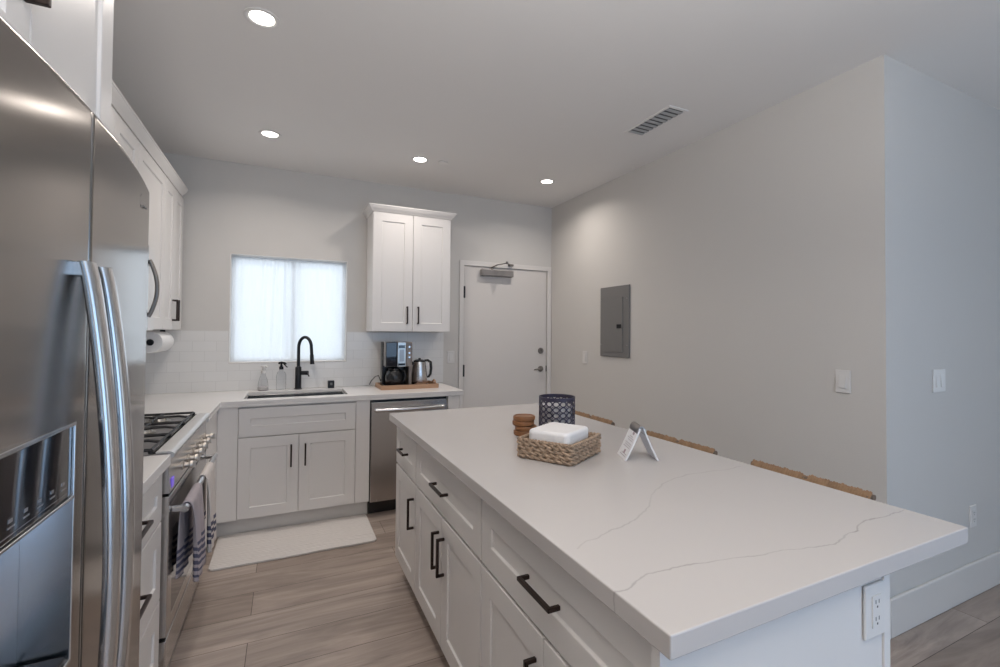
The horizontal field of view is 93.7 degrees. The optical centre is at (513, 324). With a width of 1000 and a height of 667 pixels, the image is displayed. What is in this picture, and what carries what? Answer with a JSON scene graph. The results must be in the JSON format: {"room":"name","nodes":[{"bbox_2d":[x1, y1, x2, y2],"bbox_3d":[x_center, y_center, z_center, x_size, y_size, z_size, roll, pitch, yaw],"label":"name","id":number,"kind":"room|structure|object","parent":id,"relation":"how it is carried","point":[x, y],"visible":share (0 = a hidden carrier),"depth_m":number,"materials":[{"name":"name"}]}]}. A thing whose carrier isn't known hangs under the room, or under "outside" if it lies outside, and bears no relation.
{"room":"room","nodes":[
{"label":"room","id":0,"kind":"room"},
{"bbox_2d":[146,150,551,394],"bbox_3d":[-1.231,0.097,4.224,3.528,2.706,0.150,1,-1,-26],"label":"wall","id":1,"kind":"structure","parent":0,"point":[230,207],"depth_m":3.92,"materials":[{"name":"paint"}]},
{"bbox_2d":[228,360,345,363],"bbox_3d":[-1.856,0.308,3.886,0.870,0.010,0.119,1,-1,-26],"label":"trim","id":2,"kind":"structure","parent":1,"relation":"attached to","point":[238,362],"depth_m":3.82,"materials":[{"name":"white paint"}]},
{"bbox_2d":[228,253,347,361],"bbox_3d":[-1.855,-0.124,3.899,0.871,0.854,0.108,1,-1,-26],"label":"trim","id":3,"kind":"structure","parent":1,"relation":"attached to","point":[231,254],"depth_m":3.84,"materials":[{"name":"white paint"}]},
{"bbox_2d":[230,256,345,361],"bbox_3d":[-1.888,-0.118,3.967,0.872,0.864,0.041,1,-1,-26],"label":"window","id":4,"kind":"structure","parent":1,"relation":"in","point":[232,256],"depth_m":3.93,"materials":[{"name":"white plastic"}]},
{"bbox_2d":[145,330,443,393],"bbox_3d":[-1.719,0.292,3.894,2.344,0.468,0.008,1,-1,-26],"label":"backsplash","id":5,"kind":"structure","parent":1,"relation":"attached to","point":[197,361],"depth_m":3.72,"materials":[{"name":"tile"}]},
{"bbox_2d":[363,203,456,331],"bbox_3d":[-0.918,-0.455,4.097,0.740,1.039,0.363,1,-1,-26],"label":"upper cabinet","id":6,"kind":"object","parent":1,"relation":"attached to","point":[408,269],"visible":1,"depth_m":3.96,"materials":[{"name":"paint"}]},
{"bbox_2d":[463,266,546,407],"bbox_3d":[-0.078,0.450,4.695,0.930,2.022,0.098,1,-1,-26],"label":"door","id":7,"kind":"structure","parent":1,"relation":"in","point":[504,351],"depth_m":4.70,"materials":[{"name":"paint"}]},
{"bbox_2d":[480,262,513,277],"bbox_3d":[-0.133,-0.538,4.568,0.343,0.132,0.216,1,-1,-26],"label":"door closer","id":8,"kind":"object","parent":7,"relation":"attached to","point":[483,272],"depth_m":4.60,"materials":[{"name":"metal"}]},
{"bbox_2d":[458,260,551,407],"bbox_3d":[-0.072,0.430,4.692,1.014,2.077,0.014,1,-1,-26],"label":"trim","id":9,"kind":"structure","parent":1,"relation":"attached to","point":[462,262],"depth_m":4.62,"materials":[{"name":"white paint"}]},
{"bbox_3d":[-1.871,-0.522,3.947,0.862,0.009,0.009,1,-1,-26],"label":"curtain rod","id":10,"kind":"object","parent":1,"relation":"attached to","visible":0},
{"bbox_2d":[230,257,345,360],"bbox_3d":[-1.863,-0.116,3.916,0.856,0.832,0.033,1,-1,-26],"label":"curtain","id":11,"kind":"object","parent":10,"relation":"hanging from","point":[276,303],"visible":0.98,"depth_m":3.90,"materials":[{"name":"white fabric"}]},
{"bbox_2d":[111,0,999,207],"bbox_3d":[2.023,-1.315,2.241,7.900,0.100,6.600,1,-1,-26],"label":"ceiling","id":12,"kind":"structure","parent":0,"point":[514,95],"depth_m":2.37,"materials":[{"name":"paint"}]},
{"bbox_2d":[243,7,280,29],"bbox_3d":[-1.065,-1.293,1.983,0.140,0.005,0.140,1,-1,-26],"label":"recessed light","id":13,"kind":"object","parent":12,"relation":"in","point":[259,17],"visible":1,"depth_m":1.98,"materials":[{"name":"white plastic"}]},
{"bbox_2d":[258,130,281,138],"bbox_3d":[-1.639,-1.276,3.150,0.140,0.005,0.140,1,-1,-26],"label":"recessed light","id":14,"kind":"object","parent":12,"relation":"in","point":[270,134],"visible":1,"depth_m":3.15,"materials":[{"name":"white plastic"}]},
{"bbox_2d":[411,156,428,162],"bbox_3d":[-0.720,-1.260,3.592,0.140,0.005,0.140,1,-1,-26],"label":"recessed light","id":15,"kind":"object","parent":12,"relation":"in","point":[418,159],"visible":1,"depth_m":3.59,"materials":[{"name":"white plastic"}]},
{"bbox_2d":[539,179,554,184],"bbox_3d":[0.287,-1.243,4.088,0.140,0.005,0.140,1,-1,-26],"label":"recessed light","id":16,"kind":"object","parent":12,"relation":"in","point":[544,181],"visible":1,"depth_m":4.08,"materials":[{"name":"white plastic"}]},
{"bbox_2d":[623,105,688,136],"bbox_3d":[0.874,-1.258,2.919,0.154,0.007,0.413,1,-1,-26],"label":"ceiling vent","id":17,"kind":"object","parent":12,"relation":"in","point":[669,113],"visible":1,"depth_m":2.90,"materials":[{"name":"metal"}]},
{"bbox_2d":[169,502,999,666],"bbox_3d":[2.000,1.490,2.190,7.900,0.100,6.600,1,-1,-26],"label":"floor","id":18,"kind":"structure","parent":0,"point":[356,605],"depth_m":2.25,"materials":[{"name":"wood"}]},
{"bbox_2d":[0,16,148,666],"bbox_3d":[-1.022,0.505,0.680,0.756,1.755,0.945,1,-1,-26],"label":"refrigerator","id":19,"kind":"object","parent":18,"relation":"on","point":[74,205],"visible":1,"depth_m":0.72,"materials":[{"name":"grey metal"}]},
{"bbox_2d":[139,475,161,666],"bbox_3d":[-1.445,0.959,1.350,0.645,0.872,0.628,1,-1,-26],"label":"base cabinet","id":20,"kind":"object","parent":18,"relation":"on","point":[152,499],"visible":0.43,"depth_m":1.63,"materials":[{"name":"paint"}]},
{"bbox_2d":[143,454,170,495],"bbox_3d":[-1.449,0.502,1.355,0.635,0.040,0.629,1,-1,-26],"label":"countertop","id":21,"kind":"structure","parent":20,"relation":"on","point":[155,466],"depth_m":1.62,"materials":[{"name":"white stone"}]},
{"bbox_2d":[144,412,217,666],"bbox_3d":[-1.762,0.932,2.067,0.672,0.942,0.931,1,-1,-26],"label":"gas range","id":22,"kind":"object","parent":18,"relation":"on","point":[184,437],"visible":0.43,"depth_m":1.95,"materials":[{"name":"grey metal"}]},
{"bbox_2d":[144,415,193,455],"bbox_3d":[-1.787,0.497,2.061,0.608,0.018,0.931,1,-1,-26],"label":"cooktop","id":23,"kind":"object","parent":22,"relation":"in","point":[168,445],"depth_m":2.08,"materials":[{"name":"metal"}]},
{"bbox_2d":[175,483,205,581],"bbox_3d":[-1.348,0.870,1.969,0.082,0.339,0.263,1,-1,-26],"label":"dish towel","id":24,"kind":"object","parent":22,"relation":"hanging from","point":[191,528],"visible":0.98,"depth_m":1.93,"materials":[{"name":"white fabric"}]},
{"bbox_2d":[197,462,216,552],"bbox_3d":[-1.513,0.897,2.307,0.079,0.384,0.252,1,-1,-26],"label":"dish towel","id":25,"kind":"object","parent":22,"relation":"hanging from","point":[208,470],"visible":0.7,"depth_m":2.28,"materials":[{"name":"white fabric"}]},
{"bbox_2d":[205,412,216,545],"bbox_3d":[-2.256,0.982,2.986,0.620,0.872,1.145,1,-1,-26],"label":"base cabinet","id":26,"kind":"object","parent":18,"relation":"on","point":[211,426],"visible":0.07,"depth_m":2.87,"materials":[{"name":"paint"}]},
{"bbox_2d":[208,514,375,570],"bbox_3d":[-1.435,1.421,3.107,0.945,0.014,0.495,1,-1,-26],"label":"kitchen mat","id":27,"kind":"object","parent":18,"relation":"on","point":[258,546],"visible":1,"depth_m":3.06,"materials":[{"name":"white fabric"}]},
{"bbox_2d":[216,400,369,536],"bbox_3d":[-1.648,0.998,3.551,0.977,0.872,0.667,1,-1,-26],"label":"base cabinet","id":28,"kind":"object","parent":18,"relation":"on","point":[292,464],"visible":0.97,"depth_m":3.27,"materials":[{"name":"paint"}]},
{"bbox_2d":[144,383,463,421],"bbox_3d":[-1.488,0.539,3.367,2.327,0.040,1.150,1,-1,-26],"label":"countertop","id":29,"kind":"structure","parent":28,"relation":"on","point":[197,402],"depth_m":3.37,"materials":[{"name":"white stone"}]},
{"bbox_2d":[258,365,267,390],"bbox_3d":[-1.988,0.423,3.715,0.076,0.196,0.075,1,-1,-26],"label":"soap bottle","id":30,"kind":"object","parent":29,"relation":"on","point":[260,388],"visible":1,"depth_m":3.70,"materials":[{"name":"clear glass"}]},
{"bbox_2d":[276,361,286,389],"bbox_3d":[-1.870,0.410,3.768,0.070,0.225,0.072,0,-1,36],"label":"spray bottle","id":31,"kind":"object","parent":29,"relation":"on","point":[281,363],"visible":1,"depth_m":3.76,"materials":[{"name":"clear plastic"}]},
{"bbox_2d":[246,391,344,398],"bbox_3d":[-1.640,0.635,3.550,0.692,0.184,0.402,1,-1,-26],"label":"sink","id":32,"kind":"object","parent":29,"relation":"in","point":[332,392],"visible":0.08,"depth_m":3.71,"materials":[{"name":"silver metal"}]},
{"bbox_2d":[294,336,313,388],"bbox_3d":[-1.695,0.308,3.803,0.171,0.433,0.064,0,-1,5],"label":"faucet","id":33,"kind":"object","parent":29,"relation":"on","point":[298,372],"visible":1,"depth_m":3.79,"materials":[{"name":"black metal"}]},
{"bbox_2d":[328,380,333,387],"bbox_3d":[-1.521,0.497,3.895,0.050,0.062,0.046,1,-1,-26],"label":"air gap","id":34,"kind":"object","parent":29,"relation":"on","point":[330,382],"visible":1,"depth_m":3.88,"materials":[{"name":"black metal"}]},
{"bbox_2d":[375,379,438,389],"bbox_3d":[-0.913,0.502,3.992,0.476,0.065,0.280,1,-1,-26],"label":"serving tray","id":35,"kind":"object","parent":29,"relation":"on","point":[431,384],"visible":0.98,"depth_m":3.88,"materials":[{"name":"beige wood"}]},
{"bbox_2d":[369,342,411,385],"bbox_3d":[-1.064,0.338,4.021,0.295,0.378,0.390,1,-1,-26],"label":"coffee maker","id":36,"kind":"object","parent":35,"relation":"on","point":[396,357],"visible":1,"depth_m":3.88,"materials":[{"name":"black plastic"}]},
{"bbox_2d":[411,358,431,383],"bbox_3d":[-0.811,0.408,4.048,0.162,0.236,0.149,0,-1,27],"label":"electric kettle","id":37,"kind":"object","parent":35,"relation":"on","point":[419,370],"visible":0.86,"depth_m":4.00,"materials":[{"name":"silver metal"}]},
{"bbox_2d":[395,427,417,593],"bbox_3d":[-0.314,0.991,2.605,0.655,0.872,0.450,1,-1,-26],"label":"base cabinet","id":38,"kind":"object","parent":18,"relation":"on","point":[405,534],"visible":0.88,"depth_m":2.46,"materials":[{"name":"paint"}]},
{"bbox_2d":[368,396,446,513],"bbox_3d":[-0.927,1.013,3.880,0.604,0.862,0.670,1,-1,-26],"label":"dishwasher","id":39,"kind":"object","parent":18,"relation":"on","point":[383,433],"visible":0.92,"depth_m":3.55,"materials":[{"name":"silver metal"}]},
{"bbox_2d":[415,444,483,666],"bbox_3d":[-0.030,0.983,2.022,0.655,0.872,0.845,1,-1,-26],"label":"base cabinet","id":40,"kind":"object","parent":18,"relation":"on","point":[448,541],"visible":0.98,"depth_m":1.82,"materials":[{"name":"paint"}]},
{"bbox_2d":[446,395,461,408],"bbox_3d":[-0.620,1.016,4.071,0.114,0.872,0.633,1,-1,-26],"label":"base cabinet","id":41,"kind":"object","parent":18,"relation":"on","point":[453,402],"visible":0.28,"depth_m":3.79,"materials":[{"name":"paint"}]},
{"bbox_2d":[481,500,650,666],"bbox_3d":[0.334,0.972,1.276,0.655,0.872,0.813,1,-1,-26],"label":"base cabinet","id":42,"kind":"object","parent":18,"relation":"on","point":[534,613],"visible":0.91,"depth_m":1.17,"materials":[{"name":"paint"}]},
{"bbox_2d":[389,403,967,659],"bbox_3d":[0.199,0.526,1.933,0.975,0.040,2.204,1,-1,-26],"label":"countertop","id":43,"kind":"structure","parent":42,"relation":"on","point":[693,549],"depth_m":1.15,"materials":[{"name":"white stone"}]},
{"bbox_2d":[514,429,528,435],"bbox_3d":[0.048,0.498,2.168,0.102,0.022,0.102,1,-1,-26],"label":"coaster","id":44,"kind":"object","parent":43,"relation":"on","point":[517,433],"visible":0.38,"depth_m":2.12,"materials":[{"name":"orange wood"}]},
{"bbox_2d":[515,424,536,431],"bbox_3d":[0.054,0.476,2.167,0.102,0.022,0.102,1,-1,-26],"label":"coaster","id":45,"kind":"object","parent":44,"relation":"on","point":[521,429],"visible":0.59,"depth_m":2.12,"materials":[{"name":"orange wood"}]},
{"bbox_2d":[512,419,533,426],"bbox_3d":[0.043,0.454,2.169,0.102,0.022,0.102,1,-1,-26],"label":"coaster","id":46,"kind":"object","parent":45,"relation":"on","point":[515,423],"visible":0.62,"depth_m":2.13,"materials":[{"name":"orange wood"}]},
{"bbox_2d":[513,414,534,421],"bbox_3d":[0.047,0.432,2.168,0.102,0.022,0.102,1,-1,-26],"label":"coaster","id":47,"kind":"object","parent":46,"relation":"on","point":[517,417],"visible":1,"depth_m":2.13,"materials":[{"name":"orange wood"}]},
{"bbox_2d":[539,394,574,425],"bbox_3d":[0.211,0.433,2.311,0.178,0.159,0.178,1,-1,-26],"label":"lantern","id":48,"kind":"object","parent":43,"relation":"on","point":[557,409],"visible":0.84,"depth_m":2.25,"materials":[{"name":"paint"}]},
{"bbox_2d":[517,431,600,465],"bbox_3d":[0.177,0.465,1.811,0.244,0.078,0.264,0,-1,33],"label":"wicker basket","id":49,"kind":"object","parent":43,"relation":"on","point":[539,450],"visible":0.7,"depth_m":1.71,"materials":[{"name":"beige wicker"}]},
{"bbox_2d":[529,422,587,444],"bbox_3d":[0.173,0.447,1.807,0.172,0.100,0.193,0,-1,33],"label":"napkin stack","id":50,"kind":"object","parent":49,"relation":"in","point":[564,433],"visible":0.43,"depth_m":1.75,"materials":[{"name":"white paper"}]},
{"bbox_2d":[618,421,658,460],"bbox_3d":[0.472,0.443,1.790,0.127,0.126,0.112,1,-1,-2],"label":"tent card","id":51,"kind":"object","parent":43,"relation":"on","point":[635,430],"visible":1,"depth_m":1.77,"materials":[{"name":"paper"}]},
{"bbox_2d":[573,410,614,425],"bbox_3d":[0.284,0.983,2.696,0.416,0.905,0.424,1,-1,-26],"label":"counter stool","id":52,"kind":"object","parent":18,"relation":"on","point":[579,413],"visible":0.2,"depth_m":2.73,"materials":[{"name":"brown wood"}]},
{"bbox_2d":[646,430,717,454],"bbox_3d":[0.587,0.974,2.076,0.416,0.905,0.424,1,-1,-26],"label":"counter stool","id":53,"kind":"object","parent":18,"relation":"on","point":[650,433],"visible":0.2,"depth_m":2.13,"materials":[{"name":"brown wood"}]},
{"bbox_2d":[651,574,889,666],"bbox_3d":[0.530,0.967,0.905,0.670,0.872,0.024,1,-1,-26],"label":"island end panel","id":54,"kind":"object","parent":18,"relation":"on","point":[828,632],"visible":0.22,"depth_m":0.93,"materials":[{"name":"paint"}]},
{"bbox_2d":[751,459,875,499],"bbox_3d":[0.846,0.966,1.544,0.416,0.905,0.424,1,-1,-26],"label":"counter stool","id":55,"kind":"object","parent":18,"relation":"on","point":[843,487],"visible":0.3,"depth_m":1.59,"materials":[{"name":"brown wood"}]},
{"bbox_2d":[551,55,904,597],"bbox_3d":[1.092,0.106,3.653,0.150,2.706,3.210,1,-1,-26],"label":"wall","id":56,"kind":"structure","parent":0,"point":[760,257],"depth_m":2.74,"materials":[{"name":"paint"}]},
{"bbox_2d":[582,351,586,363],"bbox_3d":[0.656,0.305,4.355,0.012,0.115,0.072,1,-1,-26],"label":"light switch","id":57,"kind":"object","parent":56,"relation":"attached to","point":[584,360],"visible":1,"depth_m":4.35,"materials":[{"name":"white plastic"}]},
{"bbox_2d":[600,284,629,357],"bbox_3d":[0.846,-0.024,3.963,0.023,0.597,0.387,1,-1,-26],"label":"electrical panel","id":58,"kind":"object","parent":56,"relation":"attached to","point":[615,300],"visible":1,"depth_m":3.94,"materials":[{"name":"grey metal"}]},
{"bbox_2d":[835,369,850,393],"bbox_3d":[1.638,0.285,2.337,0.012,0.115,0.070,1,-1,-26],"label":"light switch","id":59,"kind":"object","parent":56,"relation":"attached to","point":[842,377],"visible":1,"depth_m":2.33,"materials":[{"name":"white plastic"}]},
{"bbox_2d":[890,600,890,638],"bbox_3d":[1.048,1.367,3.510,0.014,0.178,3.055,1,-1,-26],"label":"baseboard","id":60,"kind":"structure","parent":56,"relation":"attached to","point":[890,600],"depth_m":2.14,"materials":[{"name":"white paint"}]},
{"bbox_2d":[863,579,884,640],"bbox_3d":[0.783,0.620,1.017,0.076,0.115,0.010,1,-1,-26],"label":"power outlet","id":61,"kind":"object","parent":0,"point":[873,593],"visible":1,"depth_m":1.01,"materials":[{"name":"white plastic"}]},
{"bbox_2d":[872,593,881,628],"bbox_3d":[0.785,0.620,1.014,0.033,0.068,0.003,1,-1,-26],"label":"receptacle","id":62,"kind":"object","parent":61,"relation":"attached to","point":[876,597],"depth_m":1.01,"materials":[{"name":"white plastic"}]},
{"bbox_2d":[901,63,999,590],"bbox_3d":[3.592,0.118,3.168,3.922,2.706,0.150,1,-1,-26],"label":"wall","id":63,"kind":"structure","parent":0,"point":[951,137],"depth_m":2.45,"materials":[{"name":"paint"}]},
{"bbox_2d":[932,369,945,392],"bbox_3d":[2.158,0.286,2.377,0.122,0.115,0.012,1,-1,-26],"label":"light switch","id":64,"kind":"object","parent":63,"relation":"attached to","point":[938,375],"visible":1,"depth_m":2.37,"materials":[{"name":"white plastic"}]},
{"bbox_2d":[890,550,999,637],"bbox_3d":[3.546,1.379,3.035,4.062,0.178,0.016,1,-1,-26],"label":"baseboard","id":65,"kind":"structure","parent":63,"relation":"attached to","point":[913,607],"depth_m":2.34,"materials":[{"name":"white paint"}]},
{"bbox_2d":[969,504,976,527],"bbox_3d":[2.466,1.030,2.517,0.072,0.115,0.010,1,-1,-26],"label":"power outlet","id":66,"kind":"object","parent":63,"relation":"attached to","point":[972,509],"visible":1,"depth_m":2.51,"materials":[{"name":"white plastic"}]},
{"bbox_2d":[972,510,975,522],"bbox_3d":[2.468,1.030,2.515,0.033,0.068,0.003,1,-1,-26],"label":"receptacle","id":67,"kind":"object","parent":66,"relation":"attached to","point":[973,511],"depth_m":2.51,"materials":[{"name":"white plastic"}]},
{"bbox_3d":[-1.473,0.028,0.520,0.150,2.706,6.600,1,-1,-26],"label":"wall","id":68,"kind":"structure","parent":0,"visible":0},
{"bbox_2d":[0,0,113,132],"bbox_3d":[-1.068,-0.747,0.642,0.656,0.666,1.002,1,-1,-26],"label":"upper cabinet","id":69,"kind":"object","parent":68,"relation":"attached to","point":[74,37],"visible":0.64,"depth_m":1.00,"materials":[{"name":"paint"}]},
{"bbox_2d":[111,106,138,169],"bbox_3d":[-1.912,-0.684,2.028,0.352,0.554,0.759,1,-1,-26],"label":"upper cabinet","id":70,"kind":"object","parent":68,"relation":"attached to","point":[120,130],"visible":0.1,"depth_m":2.24,"materials":[{"name":"paint"}]},
{"bbox_2d":[111,80,187,195],"bbox_3d":[-2.158,-0.984,2.546,0.350,0.059,1.897,1,-1,-26],"label":"crown molding","id":71,"kind":"structure","parent":70,"relation":"attached to","point":[118,102],"depth_m":2.44,"materials":[{"name":"paint"}]},
{"bbox_2d":[146,245,159,330],"bbox_3d":[-1.876,-0.189,2.038,0.440,0.429,0.754,1,-1,-26],"label":"microwave","id":72,"kind":"object","parent":70,"relation":"attached to","point":[152,299],"visible":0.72,"depth_m":2.36,"materials":[{"name":"metal"}]},
{"bbox_2d":[138,142,165,329],"bbox_3d":[-2.213,-0.463,2.639,0.352,0.980,0.603,1,-1,-26],"label":"upper cabinet","id":73,"kind":"object","parent":68,"relation":"attached to","point":[150,172],"visible":0.23,"depth_m":2.82,"materials":[{"name":"paint"}]},
{"bbox_2d":[158,177,183,329],"bbox_3d":[-2.473,-0.455,3.172,0.352,0.980,0.577,1,-1,-26],"label":"upper cabinet","id":74,"kind":"object","parent":68,"relation":"attached to","point":[174,202],"visible":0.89,"depth_m":3.20,"materials":[{"name":"paint"}]},
{"bbox_2d":[146,330,173,352],"bbox_3d":[-2.370,0.110,3.107,0.136,0.148,0.340,1,-1,-26],"label":"paper towel holder","id":75,"kind":"object","parent":74,"relation":"attached to","point":[160,341],"visible":0.87,"depth_m":2.98,"materials":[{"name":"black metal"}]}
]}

